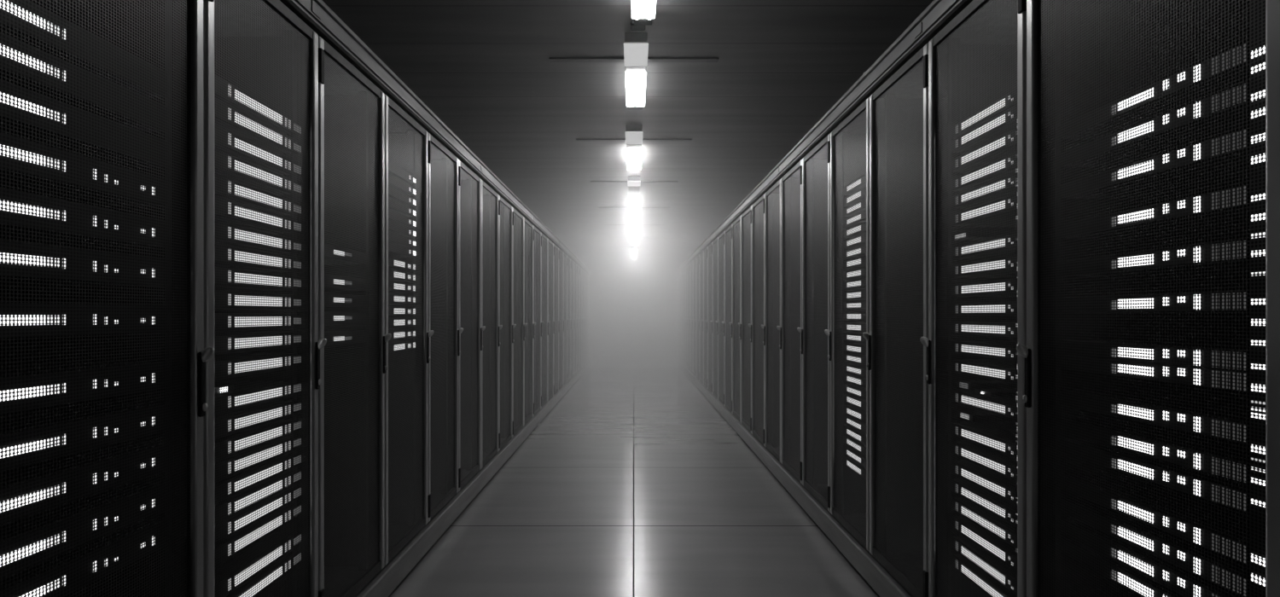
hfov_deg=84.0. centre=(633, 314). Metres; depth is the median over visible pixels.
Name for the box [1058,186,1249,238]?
server
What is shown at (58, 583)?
light
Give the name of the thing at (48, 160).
light
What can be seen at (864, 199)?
server
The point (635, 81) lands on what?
diffuser
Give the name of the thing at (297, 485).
server
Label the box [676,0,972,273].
header rail
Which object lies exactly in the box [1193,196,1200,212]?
light
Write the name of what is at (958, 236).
switch
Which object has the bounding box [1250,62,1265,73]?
light
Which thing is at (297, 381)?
server
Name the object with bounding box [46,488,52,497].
light
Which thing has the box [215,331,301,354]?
server
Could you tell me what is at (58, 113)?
light
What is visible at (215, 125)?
server
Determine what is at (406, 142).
tall cabinet
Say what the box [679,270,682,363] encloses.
tall cabinet
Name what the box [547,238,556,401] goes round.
tall cabinet
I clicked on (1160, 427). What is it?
server
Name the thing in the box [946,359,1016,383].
server
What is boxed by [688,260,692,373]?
tall cabinet
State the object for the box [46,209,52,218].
light
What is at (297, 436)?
server
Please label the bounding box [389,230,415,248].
server
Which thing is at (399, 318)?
server
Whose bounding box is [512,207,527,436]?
tall cabinet
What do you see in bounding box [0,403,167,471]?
server
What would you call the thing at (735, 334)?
tall cabinet
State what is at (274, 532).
server
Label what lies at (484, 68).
ceiling
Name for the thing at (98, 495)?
server
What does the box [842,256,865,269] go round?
server
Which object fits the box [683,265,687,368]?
tall cabinet
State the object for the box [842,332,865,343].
server
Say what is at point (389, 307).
server
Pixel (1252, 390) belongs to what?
light
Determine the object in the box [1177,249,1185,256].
light
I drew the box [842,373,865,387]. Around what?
server
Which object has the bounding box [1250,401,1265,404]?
light
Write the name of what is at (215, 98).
server
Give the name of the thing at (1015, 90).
server
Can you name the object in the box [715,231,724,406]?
tall cabinet
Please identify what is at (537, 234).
tall cabinet
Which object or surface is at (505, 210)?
tall cabinet
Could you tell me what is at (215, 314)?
server
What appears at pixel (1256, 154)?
light
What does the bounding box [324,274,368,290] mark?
server
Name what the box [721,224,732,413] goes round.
tall cabinet
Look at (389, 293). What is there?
server
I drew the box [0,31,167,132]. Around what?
server
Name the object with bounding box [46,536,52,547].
light
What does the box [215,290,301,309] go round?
server
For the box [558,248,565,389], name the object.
tall cabinet
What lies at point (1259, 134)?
light
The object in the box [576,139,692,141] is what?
trim
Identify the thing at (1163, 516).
light
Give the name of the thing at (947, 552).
server
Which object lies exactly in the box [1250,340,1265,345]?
light
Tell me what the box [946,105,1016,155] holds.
server
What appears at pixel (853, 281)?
server
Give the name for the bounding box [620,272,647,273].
trim
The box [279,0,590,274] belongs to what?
header rail
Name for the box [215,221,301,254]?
server
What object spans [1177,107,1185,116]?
light
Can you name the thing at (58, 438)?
light
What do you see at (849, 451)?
server
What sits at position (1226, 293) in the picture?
server
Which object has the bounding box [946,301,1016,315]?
server
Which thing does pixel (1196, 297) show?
light
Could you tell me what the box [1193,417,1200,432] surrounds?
light
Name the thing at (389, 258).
server
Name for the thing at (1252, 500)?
light
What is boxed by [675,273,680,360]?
tall cabinet
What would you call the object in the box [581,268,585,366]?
tall cabinet
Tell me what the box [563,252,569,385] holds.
tall cabinet
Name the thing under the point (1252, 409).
light
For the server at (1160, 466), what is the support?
in the tall cabinet at (1084, 57)
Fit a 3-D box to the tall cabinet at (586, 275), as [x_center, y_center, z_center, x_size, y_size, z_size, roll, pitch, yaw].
[-1.509,0.065,15.760,1.082,1.919,0.596,0,0,0]
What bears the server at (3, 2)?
in the tall cabinet at (167, 35)
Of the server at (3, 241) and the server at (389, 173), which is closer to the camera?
the server at (3, 241)
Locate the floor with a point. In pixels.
(633, 484)
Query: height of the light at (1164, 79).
0.018 m
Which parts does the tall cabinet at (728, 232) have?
door, perforated panel, mounting post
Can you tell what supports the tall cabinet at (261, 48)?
on the floor
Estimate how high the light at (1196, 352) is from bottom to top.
0.029 m
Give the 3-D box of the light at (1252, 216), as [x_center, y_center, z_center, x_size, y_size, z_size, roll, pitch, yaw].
[1.054,-0.164,1.199,0.002,0.012,0.032,0,0,0]
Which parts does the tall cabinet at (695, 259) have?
perforated panel, mounting post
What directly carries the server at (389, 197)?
in the tall cabinet at (406, 142)
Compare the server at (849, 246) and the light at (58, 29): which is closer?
the light at (58, 29)
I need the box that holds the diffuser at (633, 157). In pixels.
[626,150,641,169]
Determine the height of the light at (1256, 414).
0.008 m
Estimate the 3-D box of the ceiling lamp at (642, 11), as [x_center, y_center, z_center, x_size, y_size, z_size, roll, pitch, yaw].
[0.050,-1.635,3.385,0.125,0.070,1.110,0,0,0]
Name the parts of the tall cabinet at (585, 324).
perforated panel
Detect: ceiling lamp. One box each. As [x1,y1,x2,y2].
[623,32,648,110]
[625,124,642,171]
[627,175,640,209]
[628,209,639,229]
[630,233,637,244]
[630,246,637,259]
[631,0,656,25]
[631,265,636,270]
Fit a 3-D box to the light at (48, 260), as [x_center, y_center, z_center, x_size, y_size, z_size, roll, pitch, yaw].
[-1.054,-0.095,1.283,0.002,0.017,0.011,0,0,0]
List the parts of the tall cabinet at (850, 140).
handle, mounting post, perforated panel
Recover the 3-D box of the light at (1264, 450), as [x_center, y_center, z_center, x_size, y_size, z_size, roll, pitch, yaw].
[1.054,0.227,1.199,0.002,0.012,0.032,0,0,0]
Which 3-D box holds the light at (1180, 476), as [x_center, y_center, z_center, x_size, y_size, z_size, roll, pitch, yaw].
[1.054,0.319,1.369,0.002,0.014,0.017,0,0,0]
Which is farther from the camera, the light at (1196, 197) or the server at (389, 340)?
the server at (389, 340)
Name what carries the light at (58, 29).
attached to the server at (3, 2)
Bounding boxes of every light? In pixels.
[46,21,52,32]
[46,64,52,75]
[46,108,52,119]
[46,157,52,168]
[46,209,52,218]
[46,257,52,266]
[46,315,52,325]
[46,384,52,395]
[46,438,52,448]
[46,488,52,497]
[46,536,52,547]
[46,581,52,593]
[54,24,59,35]
[54,68,59,78]
[54,110,59,121]
[54,159,59,169]
[54,209,59,219]
[54,258,59,267]
[54,315,59,325]
[54,384,59,394]
[54,436,59,446]
[54,486,59,495]
[54,534,59,545]
[54,579,59,589]
[215,384,233,395]
[1163,79,1169,90]
[1163,114,1169,124]
[1163,153,1169,163]
[1163,203,1169,214]
[1163,251,1169,260]
[1163,296,1169,305]
[1163,349,1169,358]
[1163,366,1169,376]
[1163,411,1169,420]
[1163,446,1169,456]
[1163,471,1169,482]
[1163,516,1169,527]
[1163,544,1169,554]
[1163,570,1169,581]
[1177,71,1185,81]
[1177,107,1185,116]
[1177,148,1185,157]
[1177,200,1185,209]
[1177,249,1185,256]
[1177,296,1185,302]
[1177,349,1185,356]
[1177,368,1185,376]
[1177,413,1185,422]
[1177,450,1185,459]
[1177,476,1185,484]
[1177,522,1185,531]
[1177,551,1185,560]
[1177,577,1185,587]
[1193,64,1200,81]
[1193,100,1200,117]
[1193,143,1200,160]
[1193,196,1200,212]
[1193,246,1200,261]
[1193,294,1200,308]
[1193,349,1200,366]
[1193,369,1200,384]
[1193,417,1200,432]
[1193,453,1200,470]
[1193,479,1200,496]
[1193,527,1200,545]
[1193,558,1200,575]
[1193,585,1200,596]
[1250,45,1265,58]
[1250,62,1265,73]
[1250,89,1265,100]
[1250,108,1265,118]
[1250,133,1265,144]
[1250,153,1265,164]
[1250,193,1265,201]
[1250,213,1265,221]
[1250,232,1265,238]
[1250,250,1265,256]
[1250,271,1265,276]
[1250,298,1265,304]
[1250,319,1265,325]
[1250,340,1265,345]
[1250,364,1265,369]
[1250,384,1265,392]
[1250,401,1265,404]
[1250,407,1265,412]
[1250,413,1265,419]
[1250,444,1265,454]
[1250,477,1265,486]
[1250,499,1265,507]
[1250,553,1265,566]
[1250,573,1265,586]
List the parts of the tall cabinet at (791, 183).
handle, door, perforated panel, mounting post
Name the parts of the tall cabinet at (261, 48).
door, mounting post, handle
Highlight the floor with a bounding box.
[388,338,879,596]
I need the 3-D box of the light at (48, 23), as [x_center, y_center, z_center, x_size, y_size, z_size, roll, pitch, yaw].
[-1.054,-0.520,1.283,0.002,0.017,0.011,0,0,0]
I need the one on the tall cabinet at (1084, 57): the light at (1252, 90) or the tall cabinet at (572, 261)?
the light at (1252, 90)
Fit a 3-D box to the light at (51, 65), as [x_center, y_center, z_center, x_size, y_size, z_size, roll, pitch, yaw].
[-1.054,-0.442,1.283,0.002,0.017,0.011,0,0,0]
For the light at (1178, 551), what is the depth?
1.37 m
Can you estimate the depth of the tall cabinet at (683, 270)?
14.48 m
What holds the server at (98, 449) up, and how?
in the tall cabinet at (167, 35)
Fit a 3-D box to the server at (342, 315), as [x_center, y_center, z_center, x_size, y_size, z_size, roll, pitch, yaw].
[-1.404,0.012,2.560,0.702,0.046,0.540,0,0,0]
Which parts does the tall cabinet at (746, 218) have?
handle, perforated panel, mounting post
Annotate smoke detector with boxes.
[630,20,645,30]
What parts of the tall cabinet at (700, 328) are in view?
perforated panel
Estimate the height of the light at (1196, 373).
0.029 m
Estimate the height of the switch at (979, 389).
0.012 m
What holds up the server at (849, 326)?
in the tall cabinet at (850, 140)
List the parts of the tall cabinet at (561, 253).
perforated panel, door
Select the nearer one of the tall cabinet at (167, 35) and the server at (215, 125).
the tall cabinet at (167, 35)
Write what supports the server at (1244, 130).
in the tall cabinet at (1084, 57)
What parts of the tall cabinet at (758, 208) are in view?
door, perforated panel, mounting post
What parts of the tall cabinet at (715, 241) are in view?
door, perforated panel, mounting post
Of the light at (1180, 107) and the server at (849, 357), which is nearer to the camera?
the light at (1180, 107)
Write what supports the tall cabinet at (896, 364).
on the floor
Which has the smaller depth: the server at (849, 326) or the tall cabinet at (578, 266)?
the server at (849, 326)
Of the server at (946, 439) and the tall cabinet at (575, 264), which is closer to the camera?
the server at (946, 439)
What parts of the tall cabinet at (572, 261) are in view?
door, perforated panel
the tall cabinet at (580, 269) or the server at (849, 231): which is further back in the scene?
the tall cabinet at (580, 269)
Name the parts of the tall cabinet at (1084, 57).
handle, door, mounting post, power strip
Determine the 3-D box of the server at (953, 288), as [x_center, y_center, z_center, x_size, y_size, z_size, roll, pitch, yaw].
[1.404,-0.080,2.175,0.702,0.040,0.450,0,0,0]
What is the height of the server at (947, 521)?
0.040 m
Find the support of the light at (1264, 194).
on the tall cabinet at (1084, 57)
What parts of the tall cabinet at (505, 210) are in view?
mounting post, door, perforated panel, handle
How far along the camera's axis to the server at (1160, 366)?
1.41 m
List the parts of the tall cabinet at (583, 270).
door, perforated panel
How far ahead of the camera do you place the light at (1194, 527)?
1.33 m
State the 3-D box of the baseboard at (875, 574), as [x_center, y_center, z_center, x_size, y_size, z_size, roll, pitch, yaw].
[1.022,1.088,7.650,0.075,0.124,17.300,0,0,0]
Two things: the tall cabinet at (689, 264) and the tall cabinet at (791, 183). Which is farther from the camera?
the tall cabinet at (689, 264)
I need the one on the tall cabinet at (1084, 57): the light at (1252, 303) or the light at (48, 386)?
the light at (1252, 303)
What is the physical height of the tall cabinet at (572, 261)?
1.919 m
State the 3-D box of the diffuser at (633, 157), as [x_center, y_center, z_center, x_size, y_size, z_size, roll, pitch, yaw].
[0.000,-1.607,7.410,0.150,0.014,0.860,0,0,0]
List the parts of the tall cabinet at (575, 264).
perforated panel, door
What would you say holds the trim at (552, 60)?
attached to the ceiling
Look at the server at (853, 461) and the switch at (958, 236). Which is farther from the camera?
the server at (853, 461)
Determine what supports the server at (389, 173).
in the tall cabinet at (406, 142)
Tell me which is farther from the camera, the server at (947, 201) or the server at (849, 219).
the server at (849, 219)
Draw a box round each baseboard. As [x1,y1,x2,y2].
[354,359,591,596]
[676,359,913,596]
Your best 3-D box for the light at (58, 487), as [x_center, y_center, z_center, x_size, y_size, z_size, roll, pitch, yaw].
[-1.054,0.321,1.299,0.002,0.017,0.010,0,0,0]
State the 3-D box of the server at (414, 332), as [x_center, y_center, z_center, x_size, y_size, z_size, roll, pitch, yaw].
[-1.404,0.090,3.160,0.702,0.042,0.540,0,0,0]
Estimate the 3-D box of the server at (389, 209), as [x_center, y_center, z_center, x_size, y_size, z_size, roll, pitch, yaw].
[-1.404,-0.437,3.161,0.702,0.042,0.543,0,0,0]
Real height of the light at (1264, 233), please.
0.008 m
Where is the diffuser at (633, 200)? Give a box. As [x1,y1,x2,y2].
[628,195,639,208]
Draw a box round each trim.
[549,58,718,62]
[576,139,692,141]
[589,180,678,182]
[598,207,669,208]
[604,224,663,225]
[608,237,659,238]
[611,246,656,247]
[618,268,649,269]
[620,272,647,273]
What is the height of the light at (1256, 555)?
0.013 m
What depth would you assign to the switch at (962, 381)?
2.23 m
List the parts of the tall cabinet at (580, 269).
mounting post, perforated panel, door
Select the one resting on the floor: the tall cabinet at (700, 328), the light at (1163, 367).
the tall cabinet at (700, 328)
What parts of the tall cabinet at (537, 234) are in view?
mounting post, perforated panel, door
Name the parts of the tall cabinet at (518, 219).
perforated panel, handle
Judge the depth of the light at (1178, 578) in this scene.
1.37 m
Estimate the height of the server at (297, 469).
0.046 m
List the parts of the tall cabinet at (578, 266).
perforated panel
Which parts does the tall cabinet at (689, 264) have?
perforated panel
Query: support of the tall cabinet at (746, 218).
on the floor
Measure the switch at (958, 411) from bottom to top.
0.020 m
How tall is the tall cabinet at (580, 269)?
1.919 m
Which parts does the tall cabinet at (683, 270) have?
door, perforated panel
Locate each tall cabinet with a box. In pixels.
[0,0,214,596]
[203,0,326,596]
[318,35,391,596]
[384,94,434,565]
[427,133,463,523]
[458,159,485,491]
[481,180,502,468]
[498,194,516,451]
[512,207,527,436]
[523,217,535,425]
[529,226,543,416]
[541,232,550,408]
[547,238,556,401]
[553,244,561,395]
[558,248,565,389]
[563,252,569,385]
[564,256,572,381]
[570,259,575,378]
[574,261,578,374]
[576,264,581,372]
[577,267,583,369]
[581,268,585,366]
[584,271,587,364]
[586,273,589,362]
[586,274,591,360]
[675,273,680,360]
[677,271,682,361]
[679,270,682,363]
[681,267,686,366]
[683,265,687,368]
[686,262,692,371]
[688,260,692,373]
[691,257,698,377]
[693,254,699,380]
[697,250,703,383]
[701,247,709,388]
[704,242,715,394]
[709,238,717,399]
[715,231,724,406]
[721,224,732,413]
[728,216,740,422]
[737,205,751,433]
[748,194,764,446]
[761,179,780,462]
[776,159,802,484]
[797,133,830,512]
[824,97,869,552]
[862,43,928,596]
[919,0,1026,596]
[1016,0,1279,596]
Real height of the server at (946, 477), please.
0.040 m
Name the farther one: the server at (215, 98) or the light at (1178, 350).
the server at (215, 98)
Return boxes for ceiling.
[321,0,933,279]
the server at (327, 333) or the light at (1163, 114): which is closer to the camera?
the light at (1163, 114)
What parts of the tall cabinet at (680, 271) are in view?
perforated panel, mounting post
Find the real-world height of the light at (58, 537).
0.017 m
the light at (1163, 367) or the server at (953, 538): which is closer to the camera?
the light at (1163, 367)
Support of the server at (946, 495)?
in the tall cabinet at (972, 61)
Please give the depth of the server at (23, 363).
1.37 m
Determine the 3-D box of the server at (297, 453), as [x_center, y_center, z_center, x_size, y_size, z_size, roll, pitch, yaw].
[-1.404,0.456,1.969,0.702,0.046,0.558,0,0,0]
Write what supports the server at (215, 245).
in the tall cabinet at (261, 48)
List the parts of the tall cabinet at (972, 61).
handle, mounting post, door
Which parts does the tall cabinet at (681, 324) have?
perforated panel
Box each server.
[0,0,167,98]
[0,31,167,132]
[0,78,167,167]
[0,132,167,206]
[0,186,167,246]
[0,239,167,285]
[0,302,167,338]
[0,361,167,413]
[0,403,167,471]
[0,443,167,525]
[0,483,167,579]
[0,519,167,596]
[215,75,301,135]
[215,98,301,155]
[215,125,301,176]
[215,149,301,196]
[215,174,301,216]
[215,196,301,233]
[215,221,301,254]
[215,244,301,272]
[215,267,301,290]
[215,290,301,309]
[215,314,301,331]
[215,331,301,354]
[215,352,301,379]
[215,380,301,415]
[215,400,301,438]
[215,418,301,461]
[215,436,301,482]
[215,453,301,504]
[215,469,301,525]
[215,485,301,545]
[215,504,301,567]
[215,532,301,596]
[225,551,301,596]
[324,244,368,264]
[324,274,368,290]
[324,293,368,307]
[324,312,368,325]
[324,331,368,346]
[389,160,415,185]
[389,173,415,197]
[389,185,415,206]
[389,197,415,218]
[389,209,415,227]
[389,220,415,237]
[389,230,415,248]
[389,241,415,257]
[389,257,415,272]
[389,269,415,282]
[389,281,415,292]
[389,293,415,304]
[389,307,415,315]
[389,318,415,327]
[389,329,415,340]
[389,340,415,353]
[842,174,865,195]
[842,186,865,206]
[842,198,865,216]
[842,210,865,227]
[842,222,865,238]
[842,233,865,249]
[842,244,865,259]
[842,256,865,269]
[842,267,865,279]
[842,279,865,290]
[842,290,865,300]
[842,300,865,309]
[842,313,865,320]
[842,323,865,331]
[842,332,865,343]
[842,343,865,354]
[842,353,865,366]
[842,363,865,377]
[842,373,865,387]
[842,384,865,398]
[842,394,865,410]
[842,404,865,423]
[842,414,865,433]
[842,425,865,445]
[842,435,865,455]
[842,446,865,467]
[842,456,865,479]
[946,89,1016,140]
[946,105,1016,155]
[946,128,1016,174]
[946,152,1016,192]
[946,172,1016,209]
[946,194,1016,226]
[946,232,1016,259]
[946,256,1016,278]
[946,279,1016,296]
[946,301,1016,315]
[946,321,1016,337]
[946,341,1016,360]
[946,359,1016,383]
[946,389,1016,419]
[946,421,1016,458]
[946,439,1016,481]
[946,459,1016,505]
[946,477,1016,525]
[946,494,1016,547]
[946,512,1016,570]
[946,533,1016,595]
[946,550,1014,596]
[1058,43,1249,139]
[1058,83,1249,167]
[1058,129,1249,198]
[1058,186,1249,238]
[1058,239,1249,276]
[1058,291,1249,312]
[1058,340,1249,371]
[1058,354,1249,391]
[1058,390,1249,442]
[1058,418,1249,482]
[1058,438,1249,511]
[1058,475,1249,563]
[1058,497,1249,596]
[1058,518,1249,596]
[1058,538,1184,596]
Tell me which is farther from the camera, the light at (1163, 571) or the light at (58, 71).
the light at (1163, 571)
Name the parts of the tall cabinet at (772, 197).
handle, door, perforated panel, mounting post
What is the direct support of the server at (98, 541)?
in the tall cabinet at (167, 35)
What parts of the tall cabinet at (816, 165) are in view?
handle, mounting post, perforated panel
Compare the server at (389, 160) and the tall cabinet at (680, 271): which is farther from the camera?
the tall cabinet at (680, 271)
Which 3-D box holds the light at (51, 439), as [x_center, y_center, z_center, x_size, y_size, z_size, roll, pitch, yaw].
[-1.054,0.231,1.283,0.002,0.017,0.011,0,0,0]
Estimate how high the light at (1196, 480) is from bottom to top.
0.029 m
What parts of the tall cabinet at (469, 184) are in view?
mounting post, perforated panel, handle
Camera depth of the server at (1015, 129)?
2.16 m
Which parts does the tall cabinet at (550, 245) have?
door, perforated panel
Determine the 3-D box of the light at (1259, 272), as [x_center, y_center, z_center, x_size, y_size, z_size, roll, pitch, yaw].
[1.054,-0.069,1.199,0.002,0.006,0.032,0,0,0]
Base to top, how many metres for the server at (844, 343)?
0.040 m
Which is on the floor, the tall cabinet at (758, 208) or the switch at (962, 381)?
the tall cabinet at (758, 208)
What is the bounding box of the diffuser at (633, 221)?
[629,217,638,228]
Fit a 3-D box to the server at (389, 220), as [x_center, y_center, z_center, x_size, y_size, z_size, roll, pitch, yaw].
[-1.404,-0.390,3.161,0.702,0.042,0.543,0,0,0]
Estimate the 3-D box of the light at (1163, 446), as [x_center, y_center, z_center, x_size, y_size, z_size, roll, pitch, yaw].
[1.054,0.271,1.409,0.002,0.018,0.016,0,0,0]
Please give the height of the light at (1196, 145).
0.029 m
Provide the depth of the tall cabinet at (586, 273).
15.42 m
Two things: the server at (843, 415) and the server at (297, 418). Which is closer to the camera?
the server at (297, 418)
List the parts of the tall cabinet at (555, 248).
mounting post, door, perforated panel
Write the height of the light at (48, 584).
0.017 m
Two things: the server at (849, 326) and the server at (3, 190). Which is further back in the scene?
the server at (849, 326)
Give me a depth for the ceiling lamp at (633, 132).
6.81 m
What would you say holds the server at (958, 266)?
in the tall cabinet at (972, 61)
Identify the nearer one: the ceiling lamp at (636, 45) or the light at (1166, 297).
the light at (1166, 297)
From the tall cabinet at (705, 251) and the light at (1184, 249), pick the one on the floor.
the tall cabinet at (705, 251)
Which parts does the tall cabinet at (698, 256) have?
perforated panel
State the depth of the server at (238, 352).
2.00 m
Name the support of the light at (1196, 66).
attached to the server at (1244, 45)
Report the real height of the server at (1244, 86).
0.034 m
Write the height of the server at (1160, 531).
0.034 m
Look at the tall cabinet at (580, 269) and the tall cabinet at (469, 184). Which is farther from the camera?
the tall cabinet at (580, 269)
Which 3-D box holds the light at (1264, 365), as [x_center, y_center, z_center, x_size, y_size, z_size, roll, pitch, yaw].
[1.054,0.088,1.199,0.002,0.008,0.032,0,0,0]
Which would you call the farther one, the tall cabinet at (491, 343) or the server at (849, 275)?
the tall cabinet at (491, 343)
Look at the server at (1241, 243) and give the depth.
1.47 m
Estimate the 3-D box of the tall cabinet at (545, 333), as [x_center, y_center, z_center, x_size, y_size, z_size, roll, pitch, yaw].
[-1.509,0.065,7.959,1.082,1.919,0.598,0,0,0]
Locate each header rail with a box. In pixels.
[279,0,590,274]
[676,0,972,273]
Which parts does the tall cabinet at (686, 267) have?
perforated panel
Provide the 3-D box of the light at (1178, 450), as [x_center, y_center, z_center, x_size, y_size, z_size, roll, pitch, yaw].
[1.054,0.269,1.369,0.002,0.014,0.017,0,0,0]
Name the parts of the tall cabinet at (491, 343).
mounting post, perforated panel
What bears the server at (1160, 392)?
in the tall cabinet at (1084, 57)
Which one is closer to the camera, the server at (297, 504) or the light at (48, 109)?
the light at (48, 109)
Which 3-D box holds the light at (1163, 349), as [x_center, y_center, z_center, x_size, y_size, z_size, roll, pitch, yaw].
[1.054,0.077,1.409,0.002,0.018,0.016,0,0,0]
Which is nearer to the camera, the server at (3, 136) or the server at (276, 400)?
the server at (3, 136)
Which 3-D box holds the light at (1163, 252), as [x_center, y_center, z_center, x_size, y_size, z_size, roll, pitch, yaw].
[1.054,-0.117,1.409,0.002,0.018,0.016,0,0,0]
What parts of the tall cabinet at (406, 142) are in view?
perforated panel, mounting post, handle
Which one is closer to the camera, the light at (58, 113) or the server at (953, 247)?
the light at (58, 113)
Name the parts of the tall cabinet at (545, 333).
mounting post, door, perforated panel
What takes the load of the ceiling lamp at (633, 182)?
attached to the ceiling
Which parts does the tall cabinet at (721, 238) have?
door, perforated panel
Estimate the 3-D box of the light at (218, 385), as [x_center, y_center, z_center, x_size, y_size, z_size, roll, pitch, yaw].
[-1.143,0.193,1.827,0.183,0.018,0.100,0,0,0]
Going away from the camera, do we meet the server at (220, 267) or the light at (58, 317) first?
the light at (58, 317)
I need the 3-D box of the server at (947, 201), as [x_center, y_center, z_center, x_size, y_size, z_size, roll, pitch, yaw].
[1.404,-0.374,2.175,0.702,0.040,0.450,0,0,0]
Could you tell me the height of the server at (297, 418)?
0.046 m
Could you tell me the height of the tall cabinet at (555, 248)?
1.919 m
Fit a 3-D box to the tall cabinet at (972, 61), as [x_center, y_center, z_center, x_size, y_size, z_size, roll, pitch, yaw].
[1.509,0.044,2.122,1.082,1.959,0.602,0,0,0]
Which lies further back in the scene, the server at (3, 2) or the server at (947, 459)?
the server at (947, 459)
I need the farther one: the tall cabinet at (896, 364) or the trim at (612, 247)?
the trim at (612, 247)
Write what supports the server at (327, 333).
in the tall cabinet at (352, 107)
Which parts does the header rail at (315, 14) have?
splice plate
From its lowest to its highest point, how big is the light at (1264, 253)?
0.010 m
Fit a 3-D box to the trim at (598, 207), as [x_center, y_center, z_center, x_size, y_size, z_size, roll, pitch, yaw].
[0.000,-1.664,11.030,1.100,0.012,0.060,0,0,0]
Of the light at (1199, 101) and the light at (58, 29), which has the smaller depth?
the light at (58, 29)
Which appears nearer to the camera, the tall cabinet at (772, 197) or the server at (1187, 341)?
the server at (1187, 341)
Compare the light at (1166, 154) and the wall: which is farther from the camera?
the wall
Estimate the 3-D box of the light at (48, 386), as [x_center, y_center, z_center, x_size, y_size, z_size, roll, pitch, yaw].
[-1.054,0.136,1.283,0.002,0.017,0.011,0,0,0]
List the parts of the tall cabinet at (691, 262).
perforated panel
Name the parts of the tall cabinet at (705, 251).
door, perforated panel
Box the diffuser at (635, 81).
[625,71,645,106]
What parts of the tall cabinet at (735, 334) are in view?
door, perforated panel, mounting post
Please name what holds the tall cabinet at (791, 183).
on the floor
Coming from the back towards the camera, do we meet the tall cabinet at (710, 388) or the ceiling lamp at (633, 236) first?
the ceiling lamp at (633, 236)
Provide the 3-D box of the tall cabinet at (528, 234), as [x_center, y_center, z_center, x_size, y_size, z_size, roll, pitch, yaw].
[-1.509,0.065,6.760,1.082,1.919,0.596,0,0,0]
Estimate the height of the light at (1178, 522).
0.014 m
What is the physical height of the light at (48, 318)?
0.017 m
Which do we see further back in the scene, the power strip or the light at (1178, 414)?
the power strip
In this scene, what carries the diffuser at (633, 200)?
attached to the ceiling lamp at (633, 182)
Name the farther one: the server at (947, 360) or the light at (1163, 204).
the server at (947, 360)
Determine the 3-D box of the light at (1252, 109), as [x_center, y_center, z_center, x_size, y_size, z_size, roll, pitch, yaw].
[1.054,-0.341,1.199,0.002,0.012,0.032,0,0,0]
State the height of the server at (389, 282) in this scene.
0.042 m
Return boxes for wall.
[589,279,677,338]
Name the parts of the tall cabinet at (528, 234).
mounting post, perforated panel, door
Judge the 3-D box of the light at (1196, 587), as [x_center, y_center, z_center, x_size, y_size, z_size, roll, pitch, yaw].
[1.054,0.522,1.331,0.002,0.029,0.014,0,0,0]
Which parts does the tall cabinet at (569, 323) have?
perforated panel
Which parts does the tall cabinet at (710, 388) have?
perforated panel, door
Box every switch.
[954,232,1014,240]
[957,380,1014,390]
[958,411,1014,421]
[975,389,1014,396]
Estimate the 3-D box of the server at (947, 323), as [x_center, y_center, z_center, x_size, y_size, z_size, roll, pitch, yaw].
[1.404,0.044,2.175,0.702,0.040,0.450,0,0,0]
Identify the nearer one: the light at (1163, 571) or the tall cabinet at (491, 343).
the light at (1163, 571)
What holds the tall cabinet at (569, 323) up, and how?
on the floor
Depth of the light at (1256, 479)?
1.20 m
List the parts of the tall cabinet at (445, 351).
perforated panel, mounting post, handle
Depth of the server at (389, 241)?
3.24 m
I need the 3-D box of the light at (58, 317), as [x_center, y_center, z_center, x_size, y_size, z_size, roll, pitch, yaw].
[-1.054,0.009,1.299,0.002,0.017,0.010,0,0,0]
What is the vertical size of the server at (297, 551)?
0.046 m
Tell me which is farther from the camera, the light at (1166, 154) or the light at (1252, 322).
the light at (1166, 154)
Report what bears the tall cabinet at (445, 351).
on the floor
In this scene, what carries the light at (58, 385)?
attached to the server at (23, 363)
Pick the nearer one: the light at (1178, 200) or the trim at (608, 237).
the light at (1178, 200)
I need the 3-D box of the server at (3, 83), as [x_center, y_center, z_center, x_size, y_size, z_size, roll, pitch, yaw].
[-1.404,-0.363,1.347,0.702,0.060,0.525,0,0,0]
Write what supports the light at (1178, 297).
attached to the server at (1226, 293)
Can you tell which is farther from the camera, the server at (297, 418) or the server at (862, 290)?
the server at (862, 290)
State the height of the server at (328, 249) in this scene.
0.046 m
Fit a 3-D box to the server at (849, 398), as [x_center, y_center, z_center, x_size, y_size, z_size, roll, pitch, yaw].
[1.404,0.417,3.330,0.702,0.040,0.540,0,0,0]
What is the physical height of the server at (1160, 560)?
0.034 m
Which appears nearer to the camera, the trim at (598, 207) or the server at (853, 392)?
the server at (853, 392)
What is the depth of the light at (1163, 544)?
1.41 m
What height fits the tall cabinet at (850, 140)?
1.959 m
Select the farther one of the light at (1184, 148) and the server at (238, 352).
the server at (238, 352)
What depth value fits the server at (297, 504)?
1.97 m
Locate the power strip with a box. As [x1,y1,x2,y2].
[1015,36,1016,596]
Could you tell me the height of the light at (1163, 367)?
0.018 m
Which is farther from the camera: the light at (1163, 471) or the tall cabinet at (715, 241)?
the tall cabinet at (715, 241)
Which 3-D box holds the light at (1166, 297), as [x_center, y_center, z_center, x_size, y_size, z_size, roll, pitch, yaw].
[1.054,-0.027,1.409,0.002,0.018,0.016,0,0,0]
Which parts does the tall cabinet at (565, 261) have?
perforated panel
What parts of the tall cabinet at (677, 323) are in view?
perforated panel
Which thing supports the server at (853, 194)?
in the tall cabinet at (850, 140)
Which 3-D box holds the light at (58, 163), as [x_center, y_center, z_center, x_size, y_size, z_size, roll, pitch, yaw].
[-1.054,-0.275,1.299,0.002,0.017,0.010,0,0,0]
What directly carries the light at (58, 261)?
attached to the server at (3, 241)
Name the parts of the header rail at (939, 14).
splice plate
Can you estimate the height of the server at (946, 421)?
0.040 m

